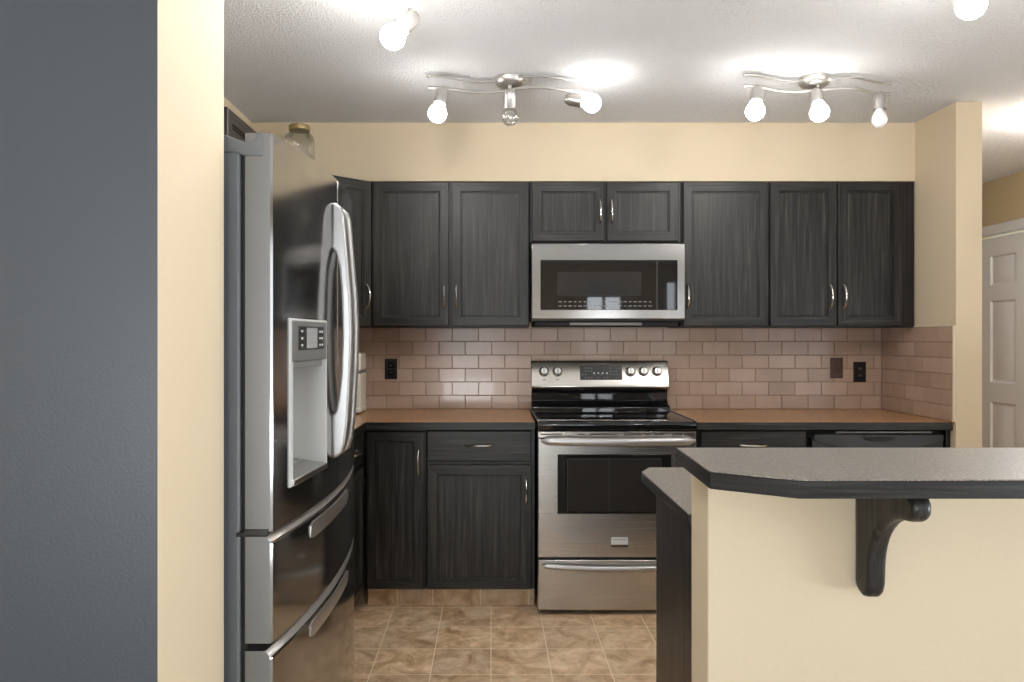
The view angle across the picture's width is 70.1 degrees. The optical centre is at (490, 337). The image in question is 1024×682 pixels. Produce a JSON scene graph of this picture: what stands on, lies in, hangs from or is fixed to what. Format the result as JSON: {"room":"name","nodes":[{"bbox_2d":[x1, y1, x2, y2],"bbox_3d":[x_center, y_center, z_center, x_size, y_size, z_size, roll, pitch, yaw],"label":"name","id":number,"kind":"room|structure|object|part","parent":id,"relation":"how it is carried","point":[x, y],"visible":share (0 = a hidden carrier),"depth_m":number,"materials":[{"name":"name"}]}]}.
{"room":"kitchen","nodes":[
{"label":"kitchen","id":0,"kind":"room"},
{"bbox_2d":[0,0,223,681],"bbox_3d":[-1.872,0.095,1.337,2.656,2.440,0.295,0,0,0],"label":"wall","id":1,"kind":"structure","parent":0,"point":[112,111],"depth_m":1.19,"materials":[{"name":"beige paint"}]},
{"bbox_2d":[224,97,252,128],"bbox_3d":[-1.305,0.095,2.810,0.120,2.440,2.650,0,0,0],"label":"wall","id":2,"kind":"structure","parent":0,"point":[227,103],"depth_m":3.58,"materials":[{"name":"beige paint"}]},
{"bbox_2d":[224,107,256,141],"bbox_3d":[-1.063,-0.435,3.034,0.357,0.759,0.977,0,0,0],"label":"upper cabinet","id":3,"kind":"object","parent":2,"relation":"attached to","point":[235,127],"visible":0.02,"depth_m":2.64,"materials":[{"name":"black wood"}]},
{"bbox_2d":[354,570,655,681],"bbox_3d":[0.190,1.345,3.700,6.980,0.060,5.200,0,0,0],"label":"floor","id":4,"kind":"structure","parent":0,"point":[393,643],"depth_m":3.12,"materials":[{"name":"tile"}]},
{"bbox_2d":[224,132,358,681],"bbox_3d":[-0.795,0.444,1.972,0.860,1.742,0.916,0,0,0],"label":"refrigerator","id":5,"kind":"object","parent":4,"relation":"on","point":[291,309],"visible":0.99,"depth_m":1.57,"materials":[{"name":"silver metal"}]},
{"bbox_3d":[-0.463,-0.011,1.744,0.096,0.829,0.454,0,0,0],"label":"door","id":6,"kind":"part","parent":5,"relation":"part of","materials":[{"name":"metal"}]},
{"bbox_3d":[-0.463,0.953,1.974,0.096,0.604,0.913,0,0,0],"label":"drawer","id":7,"kind":"part","parent":5,"relation":"part of","materials":[{"name":"metal"}]},
{"bbox_3d":[-0.463,0.523,1.974,0.096,0.223,0.913,0,0,0],"label":"drawer","id":8,"kind":"part","parent":5,"relation":"part of","materials":[{"name":"metal"}]},
{"bbox_2d":[284,123,314,160],"bbox_3d":[-0.955,-0.938,3.640,0.148,0.244,0.148,0,0,0],"label":"glass jar","id":9,"kind":"object","parent":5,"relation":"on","point":[300,128],"visible":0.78,"depth_m":3.66,"materials":[{"name":"glass"}]},
{"bbox_3d":[-0.955,-1.046,3.640,0.104,0.027,0.104,0,0,0],"label":"lid","id":10,"kind":"part","parent":9,"relation":"part of","materials":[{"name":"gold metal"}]},
{"bbox_3d":[-0.454,0.006,1.721,0.081,0.093,0.238,0,0,0],"label":"control panel","id":11,"kind":"part","parent":5,"relation":"part of","materials":[{"name":"silver metal"}]},
{"bbox_3d":[-0.419,0.692,1.928,0.016,0.038,0.413,0,0,1],"label":"handle","id":12,"kind":"part","parent":5,"relation":"part of","materials":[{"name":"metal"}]},
{"bbox_3d":[-0.419,0.457,1.928,0.016,0.040,0.413,0,0,1],"label":"handle","id":13,"kind":"part","parent":5,"relation":"part of","materials":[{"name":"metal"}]},
{"bbox_3d":[-0.392,-0.020,1.931,0.053,0.671,0.034,0,0,0],"label":"handle","id":14,"kind":"part","parent":5,"relation":"part of","materials":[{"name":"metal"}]},
{"bbox_3d":[-0.463,-0.011,2.203,0.096,0.829,0.454,0,0,0],"label":"door","id":15,"kind":"part","parent":5,"relation":"part of","materials":[{"name":"metal"}]},
{"bbox_3d":[-0.392,-0.020,2.015,0.053,0.671,0.034,0,0,0],"label":"handle","id":16,"kind":"part","parent":5,"relation":"part of","materials":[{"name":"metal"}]},
{"bbox_2d":[353,432,363,607],"bbox_3d":[-0.908,0.879,3.000,0.667,0.872,1.060,0,0,0],"label":"base cabinet","id":17,"kind":"object","parent":4,"relation":"on","point":[358,536],"visible":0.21,"depth_m":3.41,"materials":[{"name":"black wood"}]},
{"bbox_3d":[-0.594,0.516,3.250,0.038,0.016,0.140,0,0,0],"label":"handle","id":18,"kind":"part","parent":17,"relation":"part of","materials":[{"name":"silver metal"}]},
{"bbox_3d":[-0.620,0.521,3.250,0.020,0.148,0.510,0,0,0],"label":"drawer","id":19,"kind":"part","parent":17,"relation":"part of","materials":[{"name":"black wood"}]},
{"bbox_2d":[354,409,534,437],"bbox_3d":[-0.516,0.421,3.297,1.457,0.040,1.664,0,0,0],"label":"countertop","id":20,"kind":"structure","parent":17,"relation":"on","point":[369,419],"depth_m":3.59,"materials":[{"name":"brown laminate"}]},
{"bbox_2d":[356,352,366,413],"bbox_3d":[-0.791,0.240,3.920,0.218,0.322,0.180,0,0,0],"label":"coffee maker","id":21,"kind":"object","parent":20,"relation":"on","point":[361,386],"visible":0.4,"depth_m":3.86,"materials":[{"name":"white plastic"}]},
{"bbox_3d":[-0.790,0.127,3.920,0.212,0.096,0.176,0,0,0],"label":"tank","id":22,"kind":"part","parent":21,"relation":"part of","materials":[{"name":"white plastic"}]},
{"bbox_2d":[366,430,427,604],"bbox_3d":[-0.460,0.879,3.801,0.292,0.872,0.643,0,0,0],"label":"base cabinet","id":23,"kind":"object","parent":4,"relation":"on","point":[396,460],"visible":0.89,"depth_m":3.53,"materials":[{"name":"black wood"}]},
{"bbox_3d":[-0.350,0.600,3.499,0.016,0.130,0.038,0,0,0],"label":"handle","id":24,"kind":"part","parent":23,"relation":"part of","materials":[{"name":"silver metal"}]},
{"bbox_2d":[427,430,534,604],"bbox_3d":[-0.050,0.879,3.801,0.524,0.872,0.643,0,0,0],"label":"base cabinet","id":25,"kind":"object","parent":4,"relation":"on","point":[481,483],"visible":0.97,"depth_m":3.53,"materials":[{"name":"black wood"}]},
{"bbox_3d":[-0.057,0.521,3.525,0.502,0.148,0.020,0,0,0],"label":"drawer","id":26,"kind":"part","parent":25,"relation":"part of","materials":[{"name":"black wood"}]},
{"bbox_3d":[-0.057,0.911,3.525,0.502,0.599,0.020,0,0,0],"label":"door","id":27,"kind":"part","parent":25,"relation":"part of","materials":[{"name":"black wood"}]},
{"bbox_3d":[-0.057,0.516,3.499,0.140,0.016,0.038,0,0,0],"label":"handle","id":28,"kind":"part","parent":25,"relation":"part of","materials":[{"name":"silver metal"}]},
{"bbox_3d":[0.168,0.740,3.499,0.016,0.130,0.038,0,0,0],"label":"handle","id":29,"kind":"part","parent":25,"relation":"part of","materials":[{"name":"silver metal"}]},
{"bbox_2d":[530,360,696,609],"bbox_3d":[0.600,0.721,3.753,0.764,1.189,0.724,0,0,0],"label":"range","id":30,"kind":"object","parent":4,"relation":"on","point":[600,424],"visible":0.95,"depth_m":3.46,"materials":[{"name":"silver metal"}]},
{"bbox_3d":[0.293,0.185,4.020,0.049,0.048,0.034,0,0,0],"label":"knob","id":31,"kind":"part","parent":30,"relation":"part of","materials":[{"name":"silver metal"}]},
{"bbox_3d":[0.367,0.185,4.020,0.049,0.048,0.034,0,0,0],"label":"knob","id":32,"kind":"part","parent":30,"relation":"part of","materials":[{"name":"silver metal"}]},
{"bbox_3d":[0.597,1.170,3.475,0.750,0.238,0.040,0,0,0],"label":"storage drawer","id":33,"kind":"part","parent":30,"relation":"part of","materials":[{"name":"metal"}]},
{"bbox_3d":[0.597,1.082,3.436,0.710,0.037,0.030,0,0,0],"label":"handle","id":34,"kind":"part","parent":30,"relation":"part of","materials":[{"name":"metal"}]},
{"bbox_2d":[582,368,619,377],"bbox_3d":[0.607,0.192,4.027,0.210,0.056,0.013,0,0,0],"label":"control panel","id":35,"kind":"object","parent":30,"relation":"attached to","point":[586,372],"depth_m":4.03,"materials":[{"name":"black plastic"}]},
{"bbox_2d":[531,409,696,430],"bbox_3d":[0.597,0.417,3.722,0.758,0.052,0.546,0,0,0],"label":"cooktop","id":36,"kind":"object","parent":30,"relation":"in","point":[545,419],"depth_m":3.49,"materials":[{"name":"glass"}]},
{"bbox_3d":[0.585,0.697,3.453,0.440,0.248,0.004,0,0,0],"label":"pane","id":37,"kind":"part","parent":30,"relation":"part of","materials":[{"name":"black glass"}]},
{"bbox_3d":[0.597,0.758,3.475,0.750,0.562,0.040,0,0,0],"label":"oven door","id":38,"kind":"part","parent":30,"relation":"part of","materials":[{"name":"metal"}]},
{"bbox_3d":[0.597,0.484,3.424,0.726,0.042,0.066,0,0,0],"label":"handle","id":39,"kind":"part","parent":30,"relation":"part of","materials":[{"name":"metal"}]},
{"bbox_3d":[0.770,0.185,4.020,0.049,0.048,0.034,0,0,0],"label":"knob","id":40,"kind":"part","parent":30,"relation":"part of","materials":[{"name":"silver metal"}]},
{"bbox_3d":[0.842,0.185,4.020,0.049,0.048,0.034,0,0,0],"label":"knob","id":41,"kind":"part","parent":30,"relation":"part of","materials":[{"name":"silver metal"}]},
{"bbox_3d":[0.916,0.185,4.020,0.049,0.048,0.034,0,0,0],"label":"knob","id":42,"kind":"part","parent":30,"relation":"part of","materials":[{"name":"silver metal"}]},
{"bbox_2d":[656,496,691,681],"bbox_3d":[1.237,0.873,1.931,1.506,0.884,0.528,0,0,0],"label":"base cabinet","id":43,"kind":"object","parent":4,"relation":"on","point":[673,536],"visible":0.02,"depth_m":1.95,"materials":[{"name":"black wood"}]},
{"bbox_2d":[642,467,691,526],"bbox_3d":[1.225,0.416,1.963,1.550,0.030,0.598,0,0,0],"label":"countertop","id":44,"kind":"structure","parent":43,"relation":"on","point":[672,486],"depth_m":1.99,"materials":[{"name":"grey laminate"}]},
{"bbox_2d":[695,430,805,447],"bbox_3d":[1.260,0.879,3.801,0.536,0.872,0.643,0,0,0],"label":"base cabinet","id":45,"kind":"object","parent":4,"relation":"on","point":[704,438],"visible":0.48,"depth_m":3.52,"materials":[{"name":"black wood"}]},
{"bbox_3d":[1.264,0.516,3.499,0.140,0.016,0.038,0,0,0],"label":"handle","id":46,"kind":"part","parent":45,"relation":"part of","materials":[{"name":"silver metal"}]},
{"bbox_2d":[670,409,952,429],"bbox_3d":[1.601,0.421,3.812,1.225,0.040,0.634,0,0,0],"label":"countertop","id":47,"kind":"structure","parent":45,"relation":"on","point":[706,419],"depth_m":3.59,"materials":[{"name":"brown laminate"}]},
{"bbox_2d":[806,430,943,447],"bbox_3d":[1.863,0.883,3.808,0.650,0.864,0.615,0,0,0],"label":"dishwasher","id":48,"kind":"object","parent":4,"relation":"on","point":[814,438],"visible":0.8,"depth_m":3.50,"materials":[{"name":"black plastic"}]},
{"bbox_3d":[1.862,0.843,3.538,0.632,0.725,0.045,0,0,0],"label":"door","id":49,"kind":"part","parent":48,"relation":"part of","materials":[{"name":"black plastic"}]},
{"bbox_2d":[938,430,949,447],"bbox_3d":[2.202,0.879,3.825,0.020,0.872,0.620,0,0,0],"label":"end panel","id":50,"kind":"object","parent":4,"relation":"on","point":[946,443],"visible":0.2,"depth_m":3.52,"materials":[{"name":"black wood"}]},
{"bbox_2d":[361,323,881,569],"bbox_3d":[0.487,0.095,4.185,3.704,2.440,0.100,0,0,0],"label":"wall","id":51,"kind":"structure","parent":0,"point":[364,462],"depth_m":4.13,"materials":[{"name":"beige paint"}]},
{"bbox_2d":[332,175,374,327],"bbox_3d":[-0.928,-0.435,3.827,0.628,0.759,0.612,0,0,0],"label":"upper cabinet","id":52,"kind":"object","parent":51,"relation":"attached to","point":[359,191],"visible":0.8,"depth_m":3.75,"materials":[{"name":"black wood"}]},
{"bbox_3d":[-0.628,-0.215,3.752,0.038,0.131,0.016,0,0,41],"label":"handle","id":53,"kind":"part","parent":52,"relation":"part of","materials":[{"name":"silver metal"}]},
{"bbox_2d":[372,182,528,327],"bbox_3d":[-0.211,-0.435,3.939,0.822,0.759,0.368,0,0,0],"label":"upper cabinet","id":54,"kind":"object","parent":51,"relation":"attached to","point":[445,254],"visible":1,"depth_m":3.80,"materials":[{"name":"black wood"}]},
{"bbox_3d":[-0.413,-0.436,3.800,0.391,0.746,0.020,0,0,0],"label":"door","id":55,"kind":"part","parent":54,"relation":"part of","materials":[{"name":"black wood"}]},
{"bbox_3d":[-0.243,-0.215,3.774,0.016,0.130,0.038,0,0,0],"label":"handle","id":56,"kind":"part","parent":54,"relation":"part of","materials":[{"name":"silver metal"}]},
{"bbox_3d":[-0.180,-0.215,3.774,0.016,0.130,0.038,0,0,0],"label":"handle","id":57,"kind":"part","parent":54,"relation":"part of","materials":[{"name":"silver metal"}]},
{"bbox_3d":[-0.005,-0.436,3.800,0.398,0.746,0.020,0,0,0],"label":"door","id":58,"kind":"part","parent":54,"relation":"part of","materials":[{"name":"black wood"}]},
{"bbox_2d":[529,182,680,248],"bbox_3d":[0.597,-0.656,3.939,0.787,0.318,0.368,0,0,0],"label":"upper cabinet","id":59,"kind":"object","parent":51,"relation":"attached to","point":[559,212],"visible":0.94,"depth_m":3.80,"materials":[{"name":"black wood"}]},
{"bbox_3d":[0.401,-0.656,3.800,0.375,0.306,0.020,0,0,0],"label":"door","id":60,"kind":"part","parent":59,"relation":"part of","materials":[{"name":"black wood"}]},
{"bbox_3d":[0.566,-0.657,3.774,0.016,0.130,0.038,0,0,0],"label":"handle","id":61,"kind":"part","parent":59,"relation":"part of","materials":[{"name":"silver metal"}]},
{"bbox_2d":[529,243,684,326],"bbox_3d":[0.595,-0.271,3.911,0.782,0.423,0.429,0,0,0],"label":"microwave","id":62,"kind":"object","parent":59,"relation":"attached to","point":[571,284],"visible":0.98,"depth_m":3.70,"materials":[{"name":"silver metal"}]},
{"bbox_2d":[558,301,650,301],"bbox_3d":[0.578,-0.173,3.698,0.473,0.026,0.003,0,0,0],"label":"print","id":63,"kind":"object","parent":62,"relation":"attached to","point":[558,301],"depth_m":3.70},
{"bbox_3d":[0.625,-0.657,3.774,0.016,0.130,0.038,0,0,0],"label":"handle","id":64,"kind":"part","parent":59,"relation":"part of","materials":[{"name":"silver metal"}]},
{"bbox_3d":[0.788,-0.656,3.800,0.372,0.306,0.020,0,0,0],"label":"door","id":65,"kind":"part","parent":59,"relation":"part of","materials":[{"name":"black wood"}]},
{"bbox_2d":[359,328,880,411],"bbox_3d":[0.480,0.183,4.130,3.450,0.476,0.010,0,0,0],"label":"backsplash","id":66,"kind":"structure","parent":51,"relation":"attached to","point":[438,368],"depth_m":4.13,"materials":[{"name":"tile"}]},
{"bbox_2d":[385,359,396,378],"bbox_3d":[-0.565,0.175,4.122,0.070,0.115,0.008,0,0,0],"label":"power outlet","id":67,"kind":"object","parent":66,"relation":"attached to","point":[390,364],"visible":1,"depth_m":4.12,"materials":[{"name":"black plastic"}]},
{"bbox_2d":[830,358,842,377],"bbox_3d":[1.953,0.170,4.120,0.070,0.115,0.010,0,0,0],"label":"light switch","id":68,"kind":"object","parent":66,"relation":"attached to","point":[836,364],"visible":1,"depth_m":4.12,"materials":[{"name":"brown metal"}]},
{"bbox_2d":[853,362,865,381],"bbox_3d":[2.083,0.192,4.122,0.070,0.115,0.008,0,0,0],"label":"power outlet","id":69,"kind":"object","parent":66,"relation":"attached to","point":[859,368],"visible":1,"depth_m":4.12,"materials":[{"name":"black plastic"}]},
{"bbox_2d":[667,182,767,327],"bbox_3d":[1.218,-0.435,3.939,0.451,0.759,0.368,0,0,0],"label":"upper cabinet","id":70,"kind":"object","parent":51,"relation":"attached to","point":[724,225],"visible":0.98,"depth_m":3.80,"materials":[{"name":"black wood"}]},
{"bbox_3d":[1.020,-0.215,3.774,0.016,0.130,0.038,0,0,0],"label":"handle","id":71,"kind":"part","parent":70,"relation":"part of","materials":[{"name":"silver metal"}]},
{"bbox_2d":[761,182,913,327],"bbox_3d":[1.828,-0.435,3.939,0.762,0.759,0.368,0,0,0],"label":"upper cabinet","id":72,"kind":"object","parent":51,"relation":"attached to","point":[841,254],"visible":0.97,"depth_m":3.80,"materials":[{"name":"black wood"}]},
{"bbox_3d":[1.623,-0.436,3.800,0.345,0.746,0.020,0,0,0],"label":"door","id":73,"kind":"part","parent":72,"relation":"part of","materials":[{"name":"black wood"}]},
{"bbox_3d":[1.762,-0.215,3.774,0.016,0.130,0.038,0,0,0],"label":"handle","id":74,"kind":"part","parent":72,"relation":"part of","materials":[{"name":"silver metal"}]},
{"bbox_3d":[1.832,-0.215,3.774,0.016,0.130,0.038,0,0,0],"label":"handle","id":75,"kind":"part","parent":72,"relation":"part of","materials":[{"name":"silver metal"}]},
{"bbox_3d":[1.969,-0.436,3.800,0.332,0.746,0.020,0,0,0],"label":"door","id":76,"kind":"part","parent":72,"relation":"part of","materials":[{"name":"black wood"}]},
{"bbox_2d":[224,0,1023,183],"bbox_3d":[0.190,-1.155,1.300,6.980,0.060,10.000,0,0,0],"label":"ceiling","id":77,"kind":"structure","parent":0,"point":[286,61],"depth_m":2.96,"materials":[{"name":"white paint"}]},
{"bbox_2d":[380,0,419,49],"bbox_3d":[-0.216,-1.013,1.970,0.149,0.222,0.817,0,0,-10],"label":"track light","id":78,"kind":"object","parent":77,"relation":"attached to","point":[392,35],"visible":1,"depth_m":2.26,"materials":[{"name":"glass"}]},
{"bbox_3d":[-0.306,-0.944,2.279,0.078,0.084,0.078,0,0,0],"label":"bulb","id":79,"kind":"part","parent":78,"relation":"part of","materials":[{"name":"white glass"}]},
{"bbox_3d":[-0.242,-0.984,2.067,0.078,0.085,0.078,0,0,0],"label":"bulb","id":80,"kind":"part","parent":78,"relation":"part of","materials":[{"name":"white glass"}]},
{"bbox_2d":[427,73,600,125],"bbox_3d":[0.098,-1.019,3.150,0.745,0.210,0.154,0,0,-3],"label":"track light","id":81,"kind":"object","parent":77,"relation":"attached to","point":[509,83],"visible":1,"depth_m":3.11,"materials":[{"name":"metal"}]},
{"bbox_3d":[-0.227,-0.959,3.094,0.078,0.090,0.078,0,0,0],"label":"bulb","id":82,"kind":"part","parent":81,"relation":"part of","materials":[{"name":"white glass"}]},
{"bbox_3d":[0.081,-1.063,3.130,0.706,0.015,0.085,0,0,0],"label":"rod","id":83,"kind":"part","parent":81,"relation":"part of","materials":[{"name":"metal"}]},
{"bbox_3d":[0.081,-1.109,3.126,0.706,0.015,0.085,0,0,0],"label":"rod","id":84,"kind":"part","parent":81,"relation":"part of","materials":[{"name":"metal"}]},
{"bbox_3d":[0.083,-0.967,3.176,0.079,0.088,0.078,0,0,0],"label":"bulb","id":85,"kind":"part","parent":81,"relation":"part of","materials":[{"name":"clear glass"}]},
{"bbox_3d":[0.427,-1.007,3.131,0.090,0.078,0.078,0,0,0],"label":"bulb","id":86,"kind":"part","parent":81,"relation":"part of","materials":[{"name":"white glass"}]},
{"bbox_2d":[253,123,914,183],"bbox_3d":[0.485,-0.972,3.974,3.460,0.306,0.323,0,0,0],"label":"soffit","id":87,"kind":"structure","parent":77,"relation":"attached to","point":[372,152],"depth_m":3.81,"materials":[{"name":"beige paint"}]},
{"bbox_2d":[743,73,890,127],"bbox_3d":[1.398,-1.018,3.144,0.686,0.213,0.162,0,0,-15],"label":"track light","id":88,"kind":"object","parent":77,"relation":"attached to","point":[814,83],"visible":1,"depth_m":3.11,"materials":[{"name":"metal"}]},
{"bbox_3d":[1.110,-0.960,3.067,0.078,0.090,0.078,0,0,0],"label":"bulb","id":89,"kind":"part","parent":88,"relation":"part of","materials":[{"name":"white glass"}]},
{"bbox_3d":[1.402,-1.063,3.130,0.686,0.015,0.073,0,0,-4],"label":"rod","id":90,"kind":"part","parent":88,"relation":"part of","materials":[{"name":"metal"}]},
{"bbox_3d":[1.402,-1.109,3.126,0.686,0.015,0.070,0,0,-4],"label":"rod","id":91,"kind":"part","parent":88,"relation":"part of","materials":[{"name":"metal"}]},
{"bbox_3d":[1.395,-0.965,3.101,0.079,0.089,0.079,0,0,0],"label":"bulb","id":92,"kind":"part","parent":88,"relation":"part of","materials":[{"name":"white glass"}]},
{"bbox_3d":[1.686,-0.956,3.170,0.062,0.089,0.062,0,0,0],"label":"bulb","id":93,"kind":"part","parent":88,"relation":"part of","materials":[{"name":"white glass"}]},
{"bbox_2d":[955,0,987,19],"bbox_3d":[1.454,-1.016,1.904,0.142,0.216,0.815,0,0,-37],"label":"track light","id":94,"kind":"object","parent":77,"relation":"attached to","point":[964,9],"visible":1,"depth_m":2.06,"materials":[{"name":"glass"}]},
{"bbox_2d":[692,475,1023,681],"bbox_3d":[1.228,0.798,1.601,1.544,1.033,0.127,0,0,0],"label":"wall","id":95,"kind":"structure","parent":0,"point":[776,596],"depth_m":1.54,"materials":[{"name":"beige paint"}]},
{"bbox_2d":[677,448,1023,498],"bbox_3d":[1.214,0.265,1.465,1.612,0.034,0.374,0,0,0],"label":"countertop","id":96,"kind":"structure","parent":95,"relation":"on","point":[799,473],"depth_m":1.38,"materials":[{"name":"grey laminate"}]},
{"bbox_2d":[856,499,930,596],"bbox_3d":[0.783,0.408,1.429,0.038,0.252,0.216,0,0,0],"label":"corbel","id":97,"kind":"object","parent":95,"relation":"attached to","point":[876,519],"visible":0.8,"depth_m":1.47,"materials":[{"name":"black wood"}]},
{"bbox_2d":[905,102,981,447],"bbox_3d":[2.277,0.095,4.838,0.124,2.440,2.723,0,0,0],"label":"wall","id":98,"kind":"structure","parent":0,"point":[948,141],"depth_m":3.48,"materials":[{"name":"beige paint"}]},
{"bbox_2d":[881,326,953,425],"bbox_3d":[2.210,0.183,3.809,0.010,0.476,0.633,0,0,0],"label":"backsplash","id":99,"kind":"structure","parent":98,"relation":"attached to","point":[916,362],"depth_m":3.77,"materials":[{"name":"tile"}]},
{"bbox_2d":[913,325,955,421],"bbox_3d":[2.209,0.170,3.802,0.011,0.462,0.646,0,0,0],"label":"trim","id":100,"kind":"structure","parent":98,"relation":"attached to","point":[953,326],"depth_m":3.48,"materials":[{"name":"tile"}]},
{"bbox_2d":[982,171,1023,239],"bbox_3d":[3.630,0.095,1.300,0.100,2.440,9.800,0,0,0],"label":"wall","id":101,"kind":"structure","parent":0,"point":[1002,198],"depth_m":5.10,"materials":[{"name":"paint"}]},
{"bbox_2d":[982,218,1023,447],"bbox_3d":[3.567,0.255,4.928,0.102,2.120,1.015,0,0,0],"label":"door","id":102,"kind":"structure","parent":101,"relation":"in","point":[1002,256],"depth_m":5.11,"materials":[{"name":"white paint"}]},
{"bbox_3d":[3.572,0.255,4.928,0.020,2.120,1.015,0,0,0],"label":"casing","id":103,"kind":"part","parent":102,"relation":"part of","materials":[{"name":"white paint"}]}
]}

